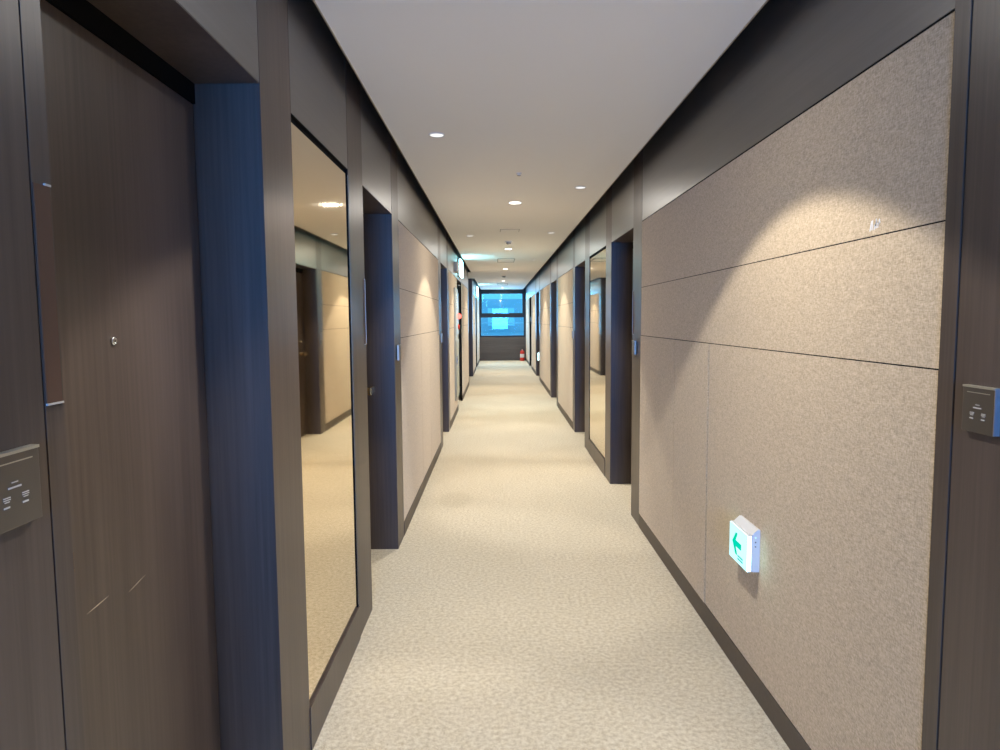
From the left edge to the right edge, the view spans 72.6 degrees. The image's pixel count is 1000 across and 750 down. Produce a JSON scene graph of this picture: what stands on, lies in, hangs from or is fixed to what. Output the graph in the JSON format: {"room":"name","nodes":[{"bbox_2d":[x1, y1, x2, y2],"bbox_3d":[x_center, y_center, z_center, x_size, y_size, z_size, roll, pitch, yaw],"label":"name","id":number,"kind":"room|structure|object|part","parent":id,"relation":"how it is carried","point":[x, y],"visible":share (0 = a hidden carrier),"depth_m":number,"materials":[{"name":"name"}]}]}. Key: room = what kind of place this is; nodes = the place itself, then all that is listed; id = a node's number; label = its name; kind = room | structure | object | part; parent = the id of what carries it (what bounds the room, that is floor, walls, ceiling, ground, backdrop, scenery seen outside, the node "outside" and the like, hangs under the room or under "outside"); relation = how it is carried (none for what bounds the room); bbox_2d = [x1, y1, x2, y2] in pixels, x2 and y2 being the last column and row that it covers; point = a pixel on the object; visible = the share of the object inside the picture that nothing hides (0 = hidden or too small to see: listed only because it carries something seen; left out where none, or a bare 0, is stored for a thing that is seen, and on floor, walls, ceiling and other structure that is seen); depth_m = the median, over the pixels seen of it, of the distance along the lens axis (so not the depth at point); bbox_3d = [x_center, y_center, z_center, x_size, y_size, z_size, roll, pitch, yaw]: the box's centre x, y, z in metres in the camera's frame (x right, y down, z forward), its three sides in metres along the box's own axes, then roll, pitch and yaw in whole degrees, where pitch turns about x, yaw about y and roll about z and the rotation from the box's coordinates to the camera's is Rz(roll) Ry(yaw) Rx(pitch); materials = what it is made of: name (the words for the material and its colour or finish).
{"room":"hotel corridor","nodes":[
{"label":"hotel corridor","id":0,"kind":"room"},
{"bbox_2d":[287,0,479,519],"bbox_3d":[-0.867,-0.785,10.468,0.340,2.860,28.200,0,5,0],"label":"wall","id":1,"kind":"structure","parent":0,"point":[316,59],"depth_m":5.16,"materials":[{"name":"beige fabric"}]},
{"bbox_2d":[0,0,64,749],"bbox_3d":[-0.795,0.025,0.621,0.260,2.860,0.738,0,5,0],"label":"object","id":2,"kind":"structure","parent":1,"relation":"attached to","point":[31,710],"depth_m":0.94,"materials":[{"name":"brown wood"}]},
{"bbox_2d":[0,444,41,533],"bbox_3d":[-0.658,0.154,0.917,0.014,0.105,0.102,0,5,0],"label":"switch plate","id":3,"kind":"object","parent":2,"relation":"attached to","point":[20,487],"visible":1,"depth_m":0.93,"materials":[{"name":"grey"}]},
{"bbox_2d":[18,0,84,749],"bbox_3d":[-0.797,-0.007,1.014,0.260,2.860,0.043,0,5,0],"label":"pilaster","id":4,"kind":"object","parent":1,"relation":"attached to","point":[29,10],"visible":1,"depth_m":1.02,"materials":[{"name":"brown wood"}]},
{"bbox_2d":[32,182,63,405],"bbox_3d":[-0.666,-0.118,1.004,0.004,0.325,0.037,0,5,0],"label":"plate","id":5,"kind":"object","parent":4,"relation":"attached to","point":[41,193],"visible":1,"depth_m":1.00,"materials":[{"name":"brown metal"}]},
{"bbox_2d":[40,0,258,749],"bbox_3d":[-0.799,-0.047,1.504,0.259,2.860,0.940,0,5,0],"label":"door","id":6,"kind":"structure","parent":1,"relation":"in","point":[121,77],"depth_m":1.58,"materials":[{"name":"brown wood"}]},
{"bbox_3d":[-0.880,0.298,1.532,0.062,2.168,0.940,0,5,0],"label":"frame","id":7,"kind":"part","parent":6,"relation":"part of","materials":[{"name":"black"}]},
{"bbox_2d":[193,0,310,749],"bbox_3d":[-0.800,-0.098,2.115,0.260,2.860,0.287,0,5,0],"label":"door frame","id":8,"kind":"structure","parent":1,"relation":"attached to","point":[243,142],"depth_m":2.02,"materials":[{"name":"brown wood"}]},
{"bbox_3d":[-0.698,-1.227,2.589,0.034,0.688,0.835,0,5,0],"label":"header panel","id":9,"kind":"part","parent":1,"relation":"part of","materials":[{"name":"paint"}]},
{"bbox_2d":[291,118,358,701],"bbox_3d":[-0.688,0.130,2.701,0.034,2.028,0.843,0,5,0],"label":"wall mirror","id":10,"kind":"object","parent":1,"relation":"attached to","point":[320,184],"visible":0.84,"depth_m":2.63,"materials":[{"name":"silver mirror"}]},
{"bbox_2d":[309,606,360,749],"bbox_3d":[-0.677,1.202,2.789,0.039,0.158,0.843,0,5,0],"label":"baseboard","id":11,"kind":"structure","parent":1,"relation":"attached to","point":[321,702],"depth_m":2.69,"materials":[{"name":"brown wood"}]},
{"bbox_2d":[345,57,371,634],"bbox_3d":[-0.804,-0.192,3.260,0.260,2.860,0.325,0,5,0],"label":"pilaster","id":12,"kind":"object","parent":1,"relation":"attached to","point":[352,83],"visible":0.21,"depth_m":3.25,"materials":[{"name":"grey wood"}]},
{"bbox_2d":[363,279,366,344],"bbox_3d":[-0.674,-0.315,3.390,0.004,0.325,0.043,0,5,0],"label":"plate","id":13,"kind":"object","parent":12,"relation":"attached to","point":[364,290],"visible":1,"depth_m":3.39,"materials":[{"name":"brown metal"}]},
{"bbox_2d":[360,83,390,394],"bbox_3d":[-0.806,-0.243,3.885,0.259,2.860,0.930,0,5,0],"label":"door","id":14,"kind":"structure","parent":1,"relation":"in","point":[375,136],"depth_m":3.77,"materials":[{"name":"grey wood"}]},
{"bbox_3d":[-0.818,0.094,4.178,0.082,0.054,0.137,0,5,0],"label":"lever handle","id":15,"kind":"part","parent":14,"relation":"part of","materials":[{"name":"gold metal"}]},
{"bbox_2d":[363,134,403,548],"bbox_3d":[-0.808,-0.293,4.489,0.260,2.860,0.280,0,5,0],"label":"pilaster","id":16,"kind":"object","parent":1,"relation":"attached to","point":[381,241],"visible":0.43,"depth_m":4.39,"materials":[{"name":"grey wood"}]},
{"bbox_2d":[397,345,400,359],"bbox_3d":[-0.664,-0.149,4.490,0.014,0.101,0.102,0,5,0],"label":"switch plate","id":17,"kind":"object","parent":16,"relation":"attached to","point":[398,346],"visible":1,"depth_m":4.45,"materials":[{"name":"grey"}]},
{"bbox_3d":[-0.690,0.333,5.309,0.030,1.275,1.244,0,5,0],"label":"fabric panel","id":18,"kind":"part","parent":1,"relation":"part of","materials":[{"name":"fabric"}]},
{"bbox_3d":[-0.709,-1.514,6.069,0.034,0.688,3.062,0,5,0],"label":"header panel","id":19,"kind":"part","parent":1,"relation":"part of","materials":[{"name":"paint"}]},
{"bbox_3d":[-0.702,-0.939,6.116,0.030,0.450,3.066,0,5,0],"label":"fabric panel","id":20,"kind":"part","parent":1,"relation":"part of","materials":[{"name":"fabric"}]},
{"bbox_3d":[-0.699,-0.546,6.149,0.030,0.332,3.066,0,5,0],"label":"fabric panel","id":21,"kind":"part","parent":1,"relation":"part of","materials":[{"name":"fabric"}]},
{"bbox_2d":[404,443,440,535],"bbox_3d":[-0.686,0.945,6.271,0.033,0.098,3.070,0,5,0],"label":"baseboard","id":22,"kind":"structure","parent":1,"relation":"attached to","point":[414,505],"depth_m":5.72,"materials":[{"name":"brown"}]},
{"bbox_3d":[-0.693,0.251,6.310,0.030,1.275,0.756,0,5,0],"label":"fabric panel","id":23,"kind":"part","parent":1,"relation":"part of","materials":[{"name":"fabric"}]},
{"bbox_3d":[-0.696,0.176,7.216,0.030,1.275,1.054,0,5,0],"label":"fabric panel","id":24,"kind":"part","parent":1,"relation":"part of","materials":[{"name":"fabric"}]},
{"bbox_2d":[437,215,442,448],"bbox_3d":[-0.819,-0.570,7.852,0.260,2.860,0.330,0,5,0],"label":"pilaster","id":25,"kind":"object","parent":1,"relation":"attached to","point":[438,219],"visible":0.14,"depth_m":7.84,"materials":[{"name":"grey wood"}]},
{"bbox_2d":[440,220,446,268],"bbox_3d":[-0.821,-0.623,8.505,0.259,2.860,0.980,0,5,0],"label":"door","id":26,"kind":"structure","parent":1,"relation":"in","point":[443,252],"depth_m":8.42,"materials":[{"name":"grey wood"}]},
{"bbox_2d":[441,231,450,431],"bbox_3d":[-0.823,-0.675,9.133,0.260,2.860,0.280,0,5,0],"label":"pilaster","id":27,"kind":"object","parent":1,"relation":"attached to","point":[444,272],"visible":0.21,"depth_m":9.04,"materials":[{"name":"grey wood"}]},
{"bbox_3d":[-0.712,-0.881,10.220,0.030,0.332,1.916,0,5,0],"label":"fabric panel","id":28,"kind":"part","parent":1,"relation":"part of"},
{"bbox_3d":[-0.705,-0.036,9.804,0.030,1.275,0.944,0,5,0],"label":"fabric panel","id":29,"kind":"part","parent":1,"relation":"part of","materials":[{"name":"fabric"}]},
{"bbox_3d":[-0.723,-1.848,10.140,0.034,0.688,1.912,0,5,0],"label":"header panel","id":30,"kind":"part","parent":1,"relation":"part of","materials":[{"name":"grey wood"}]},
{"bbox_3d":[-0.715,-1.274,10.188,0.030,0.450,1.916,0,5,0],"label":"fabric panel","id":31,"kind":"part","parent":1,"relation":"part of","materials":[{"name":"fabric"}]},
{"bbox_2d":[450,404,458,426],"bbox_3d":[-0.700,0.610,10.343,0.033,0.098,1.920,0,5,0],"label":"baseboard","id":32,"kind":"structure","parent":1,"relation":"attached to","point":[457,408],"depth_m":10.21,"materials":[{"name":"brown"}]},
{"bbox_3d":[-0.708,-0.115,10.759,0.030,1.275,0.964,0,5,0],"label":"fabric panel","id":33,"kind":"part","parent":1,"relation":"part of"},
{"bbox_2d":[454,262,458,272],"bbox_3d":[-0.676,-1.684,10.646,0.066,0.150,0.400,0,5,0],"label":"box","id":34,"kind":"object","parent":1,"relation":"attached to","point":[456,264],"visible":0.98,"depth_m":10.45,"materials":[{"name":"grey"}]},
{"bbox_2d":[454,287,460,400],"bbox_3d":[-0.655,-0.495,10.713,0.082,1.720,0.760,0,5,0],"label":"wall mirror","id":35,"kind":"object","parent":1,"relation":"attached to","point":[457,316],"visible":1,"depth_m":10.43,"materials":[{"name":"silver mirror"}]},
{"bbox_3d":[-0.674,-0.964,10.675,0.010,0.660,0.680,0,5,0],"label":"alarm panel","id":36,"kind":"part","parent":35,"relation":"part of","materials":[{"name":"silver metal"}]},
{"bbox_3d":[-0.668,-0.121,10.744,0.010,0.870,0.680,0,5,0],"label":"hose door","id":37,"kind":"part","parent":35,"relation":"part of","materials":[{"name":"silver metal"}]},
{"bbox_2d":[456,248,460,282],"bbox_3d":[-0.832,-0.896,11.824,0.259,2.860,1.280,0,5,0],"label":"door","id":38,"kind":"structure","parent":1,"relation":"in","point":[457,251],"depth_m":11.67,"materials":[{"name":"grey wood"}]},
{"bbox_2d":[457,259,462,277],"bbox_3d":[-0.677,-1.809,11.589,0.063,0.285,0.700,0,5,0],"label":"exit sign","id":39,"kind":"object","parent":38,"relation":"attached to","point":[460,274],"visible":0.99,"depth_m":11.26,"materials":[{"name":"grey"}]},
{"bbox_3d":[-0.715,-0.305,13.068,0.030,1.275,1.094,0,5,0],"label":"fabric panel","id":40,"kind":"part","parent":1,"relation":"part of","materials":[{"name":"fabric"}]},
{"bbox_2d":[457,283,468,385],"bbox_3d":[-0.843,-1.189,15.382,0.260,2.860,0.260,0,5,0],"label":"pilaster","id":41,"kind":"object","parent":1,"relation":"attached to","point":[458,287],"visible":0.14,"depth_m":15.31,"materials":[{"name":"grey wood"}]},
{"bbox_3d":[-0.727,-1.573,13.815,0.030,0.450,2.796,0,5,0],"label":"fabric panel","id":42,"kind":"part","parent":1,"relation":"part of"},
{"bbox_3d":[-0.734,-2.147,13.768,0.034,0.688,2.792,0,5,0],"label":"header panel","id":43,"kind":"part","parent":1,"relation":"part of","materials":[{"name":"grey wood"}]},
{"bbox_3d":[-0.724,-1.179,13.848,0.030,0.332,2.796,0,5,0],"label":"fabric panel","id":44,"kind":"part","parent":1,"relation":"part of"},
{"bbox_2d":[461,382,468,400],"bbox_3d":[-0.711,0.312,13.970,0.033,0.098,2.800,0,5,0],"label":"baseboard","id":45,"kind":"structure","parent":1,"relation":"attached to","point":[466,389],"depth_m":13.68,"materials":[{"name":"brown"}]},
{"bbox_3d":[-0.718,-0.379,13.964,0.030,1.275,0.696,0,5,0],"label":"fabric panel","id":46,"kind":"part","parent":1,"relation":"part of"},
{"bbox_3d":[-0.721,-0.448,14.810,0.030,1.275,0.994,0,5,0],"label":"fabric panel","id":47,"kind":"part","parent":1,"relation":"part of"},
{"bbox_2d":[468,269,472,375],"bbox_3d":[-0.851,-1.398,17.923,0.260,2.860,0.240,0,5,0],"label":"pilaster","id":48,"kind":"object","parent":1,"relation":"attached to","point":[470,297],"visible":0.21,"depth_m":17.83,"materials":[{"name":"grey wood"}]},
{"bbox_3d":[-0.751,-2.581,19.050,0.034,0.688,2.192,0,5,0],"label":"header panel","id":49,"kind":"part","parent":1,"relation":"part of","materials":[{"name":"grey wood"}]},
{"bbox_3d":[-0.744,-2.007,19.097,0.030,0.450,2.196,0,5,0],"label":"fabric panel","id":50,"kind":"part","parent":1,"relation":"part of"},
{"bbox_3d":[-0.733,-0.764,18.649,0.030,1.275,1.094,0,5,0],"label":"fabric panel","id":51,"kind":"part","parent":1,"relation":"part of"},
{"bbox_3d":[-0.737,-0.854,19.743,0.030,1.275,1.094,0,5,0],"label":"fabric panel","id":52,"kind":"part","parent":1,"relation":"part of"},
{"bbox_3d":[-0.744,-1.043,22.037,0.030,1.275,1.094,0,5,0],"label":"fabric panel","id":53,"kind":"part","parent":1,"relation":"part of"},
{"bbox_3d":[-0.757,-2.323,22.934,0.030,0.450,3.096,0,5,0],"label":"fabric panel","id":54,"kind":"part","parent":1,"relation":"part of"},
{"bbox_3d":[-0.748,-1.125,23.033,0.030,1.275,0.896,0,5,0],"label":"fabric panel","id":55,"kind":"part","parent":1,"relation":"part of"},
{"bbox_2d":[480,337,530,360],"bbox_3d":[0.100,-0.956,24.655,2.271,0.860,0.100,0,5,0],"label":"wall","id":56,"kind":"structure","parent":0,"point":[491,348],"depth_m":24.60,"materials":[{"name":"brown wood"}]},
{"bbox_2d":[475,286,530,336],"bbox_3d":[0.089,-2.380,24.523,2.271,2.000,0.130,0,5,0],"label":"window","id":57,"kind":"structure","parent":56,"relation":"in","point":[502,291],"depth_m":24.48,"materials":[{"name":"black paint"}]},
{"bbox_2d":[481,322,523,323],"bbox_3d":[0.081,-1.894,24.841,2.400,0.050,0.325,0,5,0],"label":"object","id":58,"kind":"structure","parent":57,"relation":"attached to","point":[490,322],"depth_m":24.96,"materials":[{"name":"blue glass"}]},
{"bbox_3d":[0.079,-2.578,24.502,1.535,0.742,0.060,0,5,0],"label":"sash","id":59,"kind":"part","parent":57,"relation":"part of","materials":[{"name":"glass"}]},
{"bbox_2d":[313,0,767,289],"bbox_3d":[-0.672,-2.084,10.372,3.871,0.358,28.420,0,5,0],"label":"ceiling","id":60,"kind":"structure","parent":0,"point":[563,95],"depth_m":3.15,"materials":[{"name":"white paint"}]},
{"bbox_2d":[428,132,444,137],"bbox_3d":[-0.362,-1.375,3.899,0.097,0.005,0.097,0,5,0],"label":"recessed light","id":61,"kind":"object","parent":60,"relation":"in","point":[436,134],"visible":1,"depth_m":3.90,"materials":[{"name":"white plastic"}]},
{"bbox_2d":[497,259,514,262],"bbox_3d":[0.107,-2.068,12.297,0.310,0.006,0.750,0,5,0],"label":"ceiling vent","id":62,"kind":"object","parent":60,"relation":"in","point":[498,260],"visible":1,"depth_m":12.28,"materials":[{"name":"grey"}]},
{"bbox_2d":[500,229,519,231],"bbox_3d":[0.115,-1.727,8.136,0.230,0.004,0.230,0,5,0],"label":"ceiling hatch","id":63,"kind":"object","parent":60,"relation":"attached to","point":[501,230],"visible":1,"depth_m":8.11,"materials":[{"name":"grey"}]},
{"bbox_2d":[508,201,521,203],"bbox_3d":[0.137,-1.567,6.193,0.134,0.005,0.134,0,5,0],"label":"recessed light","id":64,"kind":"object","parent":60,"relation":"in","point":[512,202],"visible":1,"depth_m":6.17,"materials":[{"name":"white plastic"}]},
{"bbox_2d":[574,186,585,188],"bbox_3d":[0.650,-1.514,5.497,0.097,0.005,0.097,0,5,0],"label":"recessed light","id":65,"kind":"object","parent":60,"relation":"in","point":[577,187],"visible":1,"depth_m":5.49,"materials":[{"name":"white plastic"}]},
{"bbox_2d":[313,360,789,749],"bbox_3d":[-0.641,0.668,10.598,3.891,0.060,28.420,0,5,0],"label":"floor","id":66,"kind":"structure","parent":0,"point":[522,603],"depth_m":3.40,"materials":[{"name":"carpet"}]},
{"bbox_2d":[520,347,523,360],"bbox_3d":[0.798,-0.751,24.384,0.162,0.485,0.160,-5,7,-44],"label":"fire extinguisher","id":67,"kind":"object","parent":66,"relation":"on","point":[521,351],"visible":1,"depth_m":24.32,"materials":[{"name":"red metal"}]},
{"bbox_2d":[526,0,954,749],"bbox_3d":[1.142,-0.800,10.473,0.343,2.860,28.200,0,5,0],"label":"wall","id":68,"kind":"structure","parent":0,"point":[790,348],"depth_m":2.22,"materials":[{"name":"beige fabric"}]},
{"bbox_3d":[0.950,-1.224,24.083,0.030,1.275,0.994,0,5,0],"label":"fabric panel","id":69,"kind":"part","parent":68,"relation":"part of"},
{"bbox_3d":[0.942,-2.918,22.991,0.034,0.688,2.892,0,5,0],"label":"header panel","id":70,"kind":"part","parent":68,"relation":"part of","materials":[{"name":"grey wood"}]},
{"bbox_3d":[0.953,-1.146,23.137,0.030,1.275,0.896,0,5,0],"label":"fabric panel","id":71,"kind":"part","parent":68,"relation":"part of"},
{"bbox_3d":[0.944,-2.344,23.038,0.030,0.450,2.896,0,5,0],"label":"fabric panel","id":72,"kind":"part","parent":68,"relation":"part of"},
{"bbox_3d":[0.947,-1.951,23.071,0.030,0.332,2.896,0,5,0],"label":"fabric panel","id":73,"kind":"part","parent":68,"relation":"part of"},
{"bbox_3d":[0.956,-1.068,22.191,0.030,1.275,0.994,0,5,0],"label":"fabric panel","id":74,"kind":"part","parent":68,"relation":"part of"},
{"bbox_2d":[529,281,530,297],"bbox_3d":[1.070,-1.669,21.038,0.259,2.860,1.200,0,5,0],"label":"door","id":75,"kind":"structure","parent":68,"relation":"in","point":[530,281],"depth_m":21.33,"materials":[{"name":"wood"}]},
{"bbox_3d":[0.964,-0.880,19.897,0.030,1.275,1.194,0,5,0],"label":"fabric panel","id":76,"kind":"part","parent":68,"relation":"part of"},
{"bbox_3d":[0.955,-2.607,19.204,0.034,0.688,2.292,0,5,0],"label":"header panel","id":77,"kind":"part","parent":68,"relation":"part of","materials":[{"name":"grey wood"}]},
{"bbox_3d":[0.959,-1.639,19.284,0.030,0.332,2.296,0,5,0],"label":"fabric panel","id":78,"kind":"part","parent":68,"relation":"part of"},
{"bbox_3d":[0.956,-2.033,19.251,0.030,0.450,2.296,0,5,0],"label":"fabric panel","id":79,"kind":"part","parent":68,"relation":"part of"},
{"bbox_3d":[0.967,-0.785,18.753,0.030,1.275,1.094,0,5,0],"label":"fabric panel","id":80,"kind":"part","parent":68,"relation":"part of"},
{"bbox_2d":[535,275,538,375],"bbox_3d":[1.079,-1.419,17.998,0.260,2.860,0.300,0,5,0],"label":"pilaster","id":81,"kind":"object","parent":68,"relation":"attached to","point":[536,294],"visible":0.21,"depth_m":17.88,"materials":[{"name":"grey wood"}]},
{"bbox_2d":[536,271,538,292],"bbox_3d":[1.082,-1.354,17.210,0.259,2.860,1.280,0,5,0],"label":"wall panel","id":82,"kind":"structure","parent":68,"relation":"in","point":[537,273],"depth_m":17.15,"materials":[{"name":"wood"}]},
{"bbox_2d":[539,270,539,379],"bbox_3d":[1.085,-1.287,16.388,0.260,2.860,0.370,0,5,0],"label":"pilaster","id":83,"kind":"object","parent":68,"relation":"attached to","point":[539,270],"visible":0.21,"depth_m":16.44,"materials":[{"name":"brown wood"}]},
{"bbox_3d":[0.978,-0.525,15.587,0.030,1.275,1.344,0,5,0],"label":"fabric panel","id":84,"kind":"part","parent":68,"relation":"part of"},
{"bbox_2d":[540,378,549,394],"bbox_3d":[0.984,0.233,14.772,0.033,0.098,3.100,0,5,0],"label":"baseboard","id":85,"kind":"structure","parent":68,"relation":"attached to","point":[541,380],"depth_m":14.48,"materials":[{"name":"brown"}]},
{"bbox_3d":[0.970,-2.226,14.570,0.034,0.688,3.092,0,5,0],"label":"header panel","id":86,"kind":"part","parent":68,"relation":"part of","materials":[{"name":"grey wood"}]},
{"bbox_3d":[0.981,-0.447,14.641,0.030,1.275,0.546,0,5,0],"label":"fabric panel","id":87,"kind":"part","parent":68,"relation":"part of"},
{"bbox_3d":[0.974,-1.258,14.649,0.030,0.332,3.096,0,5,0],"label":"fabric panel","id":88,"kind":"part","parent":68,"relation":"part of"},
{"bbox_3d":[0.971,-1.652,14.617,0.030,0.450,3.096,0,5,0],"label":"fabric panel","id":89,"kind":"part","parent":68,"relation":"part of","materials":[{"name":"fabric"}]},
{"bbox_3d":[0.983,-0.376,13.770,0.030,1.275,1.194,0,5,0],"label":"fabric panel","id":90,"kind":"part","parent":68,"relation":"part of","materials":[{"name":"fabric"}]},
{"bbox_2d":[550,257,556,397],"bbox_3d":[1.095,-1.007,12.990,0.260,2.860,0.250,0,5,0],"label":"pilaster","id":91,"kind":"object","parent":68,"relation":"attached to","point":[553,286],"visible":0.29,"depth_m":12.91,"materials":[{"name":"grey wood"}]},
{"bbox_2d":[551,251,556,282],"bbox_3d":[1.098,-0.948,12.267,0.259,2.860,1.200,0,5,0],"label":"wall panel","id":92,"kind":"structure","parent":68,"relation":"in","point":[553,257],"depth_m":12.21,"materials":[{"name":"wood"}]},
{"bbox_2d":[556,249,557,406],"bbox_3d":[1.100,-0.886,11.525,0.260,2.860,0.290,0,5,0],"label":"pilaster","id":93,"kind":"object","parent":68,"relation":"attached to","point":[557,249],"visible":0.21,"depth_m":11.50,"materials":[{"name":"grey wood"}]},
{"bbox_3d":[0.993,-0.136,10.858,0.030,1.275,1.154,0,5,0],"label":"fabric panel","id":94,"kind":"part","parent":68,"relation":"part of","materials":[{"name":"fabric"}]},
{"bbox_2d":[558,402,572,428],"bbox_3d":[0.998,0.595,10.372,0.033,0.098,2.250,0,5,0],"label":"baseboard","id":95,"kind":"structure","parent":68,"relation":"attached to","point":[560,408],"depth_m":10.20,"materials":[{"name":"brown"}]},
{"bbox_3d":[0.984,-1.864,10.170,0.034,0.688,2.242,0,5,0],"label":"header panel","id":96,"kind":"part","parent":68,"relation":"part of","materials":[{"name":"grey wood"}]},
{"bbox_3d":[0.989,-0.896,10.249,0.030,0.332,2.246,0,5,0],"label":"fabric panel","id":97,"kind":"part","parent":68,"relation":"part of","materials":[{"name":"fabric"}]},
{"bbox_3d":[0.986,-1.290,10.217,0.030,0.450,2.246,0,5,0],"label":"fabric panel","id":98,"kind":"part","parent":68,"relation":"part of","materials":[{"name":"fabric"}]},
{"bbox_3d":[0.995,-0.070,10.056,0.030,1.275,0.446,0,5,0],"label":"fabric panel","id":99,"kind":"part","parent":68,"relation":"part of","materials":[{"name":"fabric"}]},
{"bbox_3d":[0.997,-0.025,9.514,0.030,1.275,0.634,0,5,0],"label":"fabric panel","id":100,"kind":"part","parent":68,"relation":"part of","materials":[{"name":"fabric"}]},
{"bbox_2d":[573,229,584,431],"bbox_3d":[1.108,-0.680,9.013,0.260,2.860,0.250,0,5,0],"label":"pilaster","id":101,"kind":"object","parent":68,"relation":"attached to","point":[578,272],"visible":0.43,"depth_m":8.93,"materials":[{"name":"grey wood"}]},
{"bbox_2d":[575,217,584,353],"bbox_3d":[1.111,-0.628,8.378,0.259,2.860,1.025,0,5,0],"label":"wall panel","id":102,"kind":"structure","parent":68,"relation":"in","point":[580,228],"depth_m":8.32,"materials":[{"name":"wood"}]},
{"bbox_2d":[585,211,589,450],"bbox_3d":[1.113,-0.571,7.685,0.260,2.860,0.365,0,5,0],"label":"pilaster","id":103,"kind":"object","parent":68,"relation":"attached to","point":[587,217],"visible":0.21,"depth_m":7.68,"materials":[{"name":"brown wood"}]},
{"bbox_2d":[588,439,604,475],"bbox_3d":[1.011,0.839,7.041,0.039,0.158,1.150,0,5,0],"label":"baseboard","id":104,"kind":"structure","parent":68,"relation":"attached to","point":[596,455],"depth_m":6.99,"materials":[{"name":"brown wood"}]},
{"bbox_2d":[589,247,605,457],"bbox_3d":[1.005,-0.233,6.953,0.034,2.028,1.150,0,5,0],"label":"wall mirror","id":105,"kind":"object","parent":68,"relation":"attached to","point":[597,262],"visible":0.82,"depth_m":6.92,"materials":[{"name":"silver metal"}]},
{"bbox_3d":[0.995,-1.590,6.841,0.034,0.688,1.142,0,5,0],"label":"header panel","id":106,"kind":"part","parent":68,"relation":"part of","materials":[{"name":"paint"}]},
{"bbox_2d":[605,185,632,483],"bbox_3d":[1.117,-0.449,6.208,0.260,2.860,0.300,0,5,0],"label":"pilaster","id":107,"kind":"object","parent":68,"relation":"attached to","point":[619,255],"visible":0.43,"depth_m":6.10,"materials":[{"name":"brown wood"}]},
{"bbox_2d":[612,159,633,454],"bbox_3d":[1.120,-0.397,5.572,0.259,2.860,0.975,0,5,0],"label":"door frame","id":108,"kind":"structure","parent":68,"relation":"in","point":[623,187],"depth_m":5.47,"materials":[{"name":"brown wood"}]},
{"bbox_2d":[631,149,642,525],"bbox_3d":[1.122,-0.344,4.937,0.260,2.860,0.300,0,5,0],"label":"pilaster","id":109,"kind":"object","parent":68,"relation":"attached to","point":[638,160],"visible":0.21,"depth_m":4.93,"materials":[{"name":"brown wood"}]},
{"bbox_2d":[632,291,633,334],"bbox_3d":[0.989,-0.464,5.054,0.004,0.325,0.043,0,5,0],"label":"plate","id":110,"kind":"object","parent":109,"relation":"attached to","point":[632,291],"visible":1,"depth_m":5.05,"materials":[{"name":"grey metal"}]},
{"bbox_2d":[632,340,635,354],"bbox_3d":[0.980,-0.202,4.982,0.014,0.101,0.102,0,5,0],"label":"switch plate","id":111,"kind":"object","parent":109,"relation":"attached to","point":[633,341],"visible":1,"depth_m":4.95,"materials":[{"name":"grey"}]},
{"bbox_3d":[1.012,0.397,4.377,0.033,1.275,0.929,0,5,0],"label":"fabric panel","id":112,"kind":"part","parent":68,"relation":"part of","materials":[{"name":"fabric"}]},
{"bbox_3d":[1.015,0.461,3.603,0.033,1.275,0.616,0,5,0],"label":"fabric panel","id":113,"kind":"part","parent":68,"relation":"part of","materials":[{"name":"fabric"}]},
{"bbox_2d":[639,514,810,749],"bbox_3d":[1.021,1.178,3.281,0.033,0.098,3.250,0,5,0],"label":"baseboard","id":114,"kind":"structure","parent":68,"relation":"attached to","point":[774,712],"depth_m":2.92,"materials":[{"name":"brown"}]},
{"bbox_2d":[729,515,759,571],"bbox_3d":[0.980,0.674,2.732,0.050,0.167,0.201,0,5,0],"label":"sign","id":115,"kind":"object","parent":68,"relation":"attached to","point":[744,545],"visible":1,"depth_m":2.67,"materials":[{"name":"white plastic"}]},
{"bbox_3d":[1.011,-0.313,3.158,0.030,0.332,3.246,0,5,0],"label":"fabric panel","id":116,"kind":"part","parent":68,"relation":"part of","materials":[{"name":"fabric"}]},
{"bbox_3d":[1.008,-0.706,3.126,0.030,0.450,3.246,0,5,0],"label":"fabric panel","id":117,"kind":"part","parent":68,"relation":"part of","materials":[{"name":"fabric"}]},
{"bbox_3d":[1.007,-1.280,3.079,0.034,0.688,3.242,0,5,0],"label":"header panel","id":118,"kind":"part","parent":68,"relation":"part of","materials":[{"name":"paint"}]},
{"bbox_3d":[1.020,0.556,2.451,0.030,1.275,1.689,0,5,0],"label":"fabric panel","id":119,"kind":"part","parent":68,"relation":"part of","materials":[{"name":"fabric"}]},
{"bbox_2d":[869,219,879,230],"bbox_3d":[0.999,-0.400,1.813,0.001,0.031,0.052,0,5,0],"label":"scuff mark","id":120,"kind":"object","parent":68,"relation":"attached to","point":[876,223],"visible":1,"depth_m":1.81,"materials":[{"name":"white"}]},
{"bbox_2d":[921,0,973,749],"bbox_3d":[1.132,-0.064,1.523,0.262,2.860,0.052,0,5,0],"label":"pilaster","id":121,"kind":"object","parent":68,"relation":"attached to","point":[963,22],"visible":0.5,"depth_m":1.52,"materials":[{"name":"brown wood"}]},
{"bbox_2d":[938,0,999,749],"bbox_3d":[1.134,-0.019,0.975,0.260,2.860,1.039,0,5,0],"label":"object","id":122,"kind":"structure","parent":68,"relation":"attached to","point":[969,719],"depth_m":1.43,"materials":[{"name":"brown wood"}]},
{"bbox_2d":[961,384,999,436],"bbox_3d":[0.997,0.072,1.412,0.014,0.098,0.096,0,5,0],"label":"switch plate","id":123,"kind":"object","parent":122,"relation":"attached to","point":[981,404],"visible":1,"depth_m":1.40,"materials":[{"name":"grey"}]},
{"label":"outside","id":124,"kind":"structure","parent":0,"visible":0},
{"bbox_2d":[481,299,523,335],"bbox_3d":[-0.079,0.649,32.362,12.000,8.400,3.600,0,5,0],"label":"neighbouring building","id":125,"kind":"structure","parent":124,"point":[488,305],"depth_m":30.85,"materials":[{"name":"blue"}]}
]}

